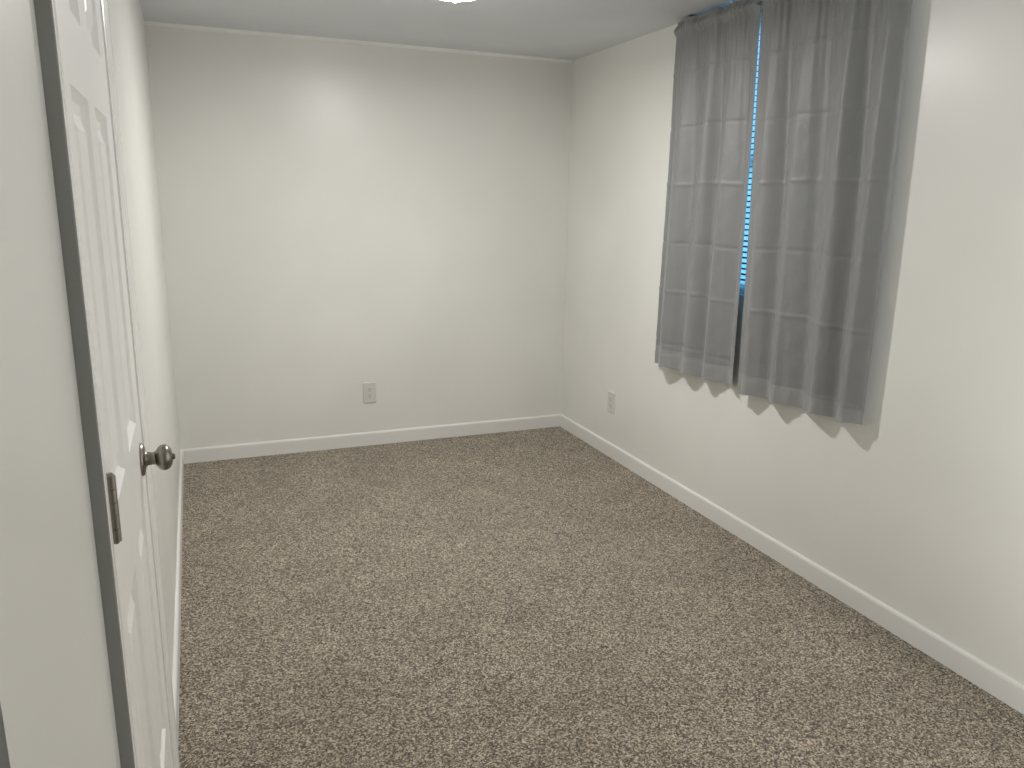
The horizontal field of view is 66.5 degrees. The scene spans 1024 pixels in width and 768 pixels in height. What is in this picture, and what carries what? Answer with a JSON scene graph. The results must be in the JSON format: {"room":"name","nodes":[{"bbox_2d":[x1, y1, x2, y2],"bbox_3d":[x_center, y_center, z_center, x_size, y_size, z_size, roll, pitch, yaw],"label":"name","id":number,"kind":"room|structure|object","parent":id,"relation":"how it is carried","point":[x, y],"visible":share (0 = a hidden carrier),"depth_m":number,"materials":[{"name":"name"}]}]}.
{"room":"empty bedroom","nodes":[
{"label":"empty bedroom","id":0,"kind":"room"},
{"bbox_2d":[0,0,179,767],"bbox_3d":[-0.942,-0.099,1.768,0.140,2.350,5.360,-4,14,-22],"label":"wall","id":1,"kind":"structure","parent":0,"point":[56,704],"depth_m":0.81,"materials":[{"name":"paint"}]},
{"bbox_2d":[33,0,179,767],"bbox_3d":[-0.782,0.113,1.404,0.179,2.110,0.879,-4,14,-22],"label":"door frame","id":2,"kind":"structure","parent":1,"relation":"attached to","point":[54,93],"depth_m":1.03,"materials":[{"name":"paint"}]},
{"bbox_2d":[55,0,175,767],"bbox_3d":[-0.723,0.142,1.431,0.172,2.018,0.743,-4,14,-22],"label":"door","id":3,"kind":"structure","parent":1,"relation":"in","point":[128,458],"depth_m":1.37,"materials":[{"name":"paint"}]},
{"bbox_2d":[172,450,183,741],"bbox_3d":[-0.888,1.000,2.050,0.012,0.085,5.348,-4,14,-22],"label":"baseboard","id":4,"kind":"structure","parent":1,"relation":"attached to","point":[176,662],"depth_m":2.79,"materials":[{"name":"paint"}]},
{"bbox_2d":[145,26,571,448],"bbox_3d":[-0.787,-0.787,4.716,2.687,2.350,0.140,-4,14,-22],"label":"wall","id":5,"kind":"structure","parent":0,"point":[341,223],"depth_m":4.57,"materials":[{"name":"paint"}]},
{"bbox_2d":[144,21,573,63],"bbox_3d":[-0.738,-1.905,4.378,2.407,0.019,0.019,-4,14,-22],"label":"trim","id":6,"kind":"structure","parent":5,"relation":"attached to","point":[269,34],"depth_m":4.31,"materials":[{"name":"paint"}]},
{"bbox_2d":[363,382,375,402],"bbox_3d":[-0.876,0.053,4.800,0.080,0.129,0.009,-4,14,-22],"label":"outlet","id":7,"kind":"object","parent":5,"relation":"attached to","point":[369,392],"visible":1,"depth_m":4.80,"materials":[{"name":"white plastic"}]},
{"bbox_2d":[180,414,560,463],"bbox_3d":[-0.777,0.332,4.906,2.407,0.085,0.012,-4,14,-22],"label":"baseboard","id":8,"kind":"structure","parent":5,"relation":"attached to","point":[234,451],"depth_m":4.84,"materials":[{"name":"paint"}]},
{"bbox_2d":[139,0,738,59],"bbox_3d":[0.259,-1.381,1.956,2.687,0.100,5.640,-4,14,-22],"label":"ceiling","id":9,"kind":"structure","parent":0,"point":[568,29],"depth_m":3.80,"materials":[{"name":"paint"}]},
{"bbox_2d":[445,0,469,2],"bbox_3d":[-0.218,-1.515,2.970,0.374,0.118,0.374,-4,14,-22],"label":"lamp","id":10,"kind":"object","parent":9,"relation":"attached to","point":[454,1],"visible":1,"depth_m":3.01,"materials":[{"name":"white glass"}]},
{"bbox_2d":[655,0,912,424],"bbox_3d":[1.022,-0.770,3.296,0.069,1.675,1.416,-4,14,-22],"label":"curtain","id":11,"kind":"object","parent":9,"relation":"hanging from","point":[829,88],"visible":1,"depth_m":3.14,"materials":[{"name":"fabric"}]},
{"bbox_2d":[178,426,1023,767],"bbox_3d":[0.219,1.004,2.515,2.687,0.100,5.640,-4,14,-22],"label":"floor","id":12,"kind":"structure","parent":0,"point":[546,598],"depth_m":2.77,"materials":[{"name":"beige carpet"}]},
{"bbox_2d":[561,0,1023,684],"bbox_3d":[1.421,-0.278,2.703,0.140,2.350,5.360,-4,14,-22],"label":"wall","id":13,"kind":"structure","parent":0,"point":[907,498],"depth_m":2.73,"materials":[{"name":"paint"}]},
{"bbox_2d":[607,390,614,413],"bbox_3d":[0.592,0.109,4.668,0.009,0.129,0.080,-4,14,-22],"label":"outlet","id":14,"kind":"object","parent":13,"relation":"attached to","point":[611,403],"visible":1,"depth_m":4.66,"materials":[{"name":"white plastic"}]},
{"bbox_2d":[739,7,761,299],"bbox_3d":[1.134,-0.954,3.299,0.139,1.215,1.080,-4,14,-22],"label":"window","id":15,"kind":"structure","parent":13,"relation":"in","point":[743,273],"depth_m":3.48,"materials":[{"name":"glass"}]},
{"bbox_2d":[560,414,1023,714],"bbox_3d":[1.334,0.831,2.928,0.012,0.085,5.348,-4,14,-22],"label":"baseboard","id":16,"kind":"structure","parent":13,"relation":"attached to","point":[997,684],"depth_m":3.07,"materials":[{"name":"paint"}]}
]}

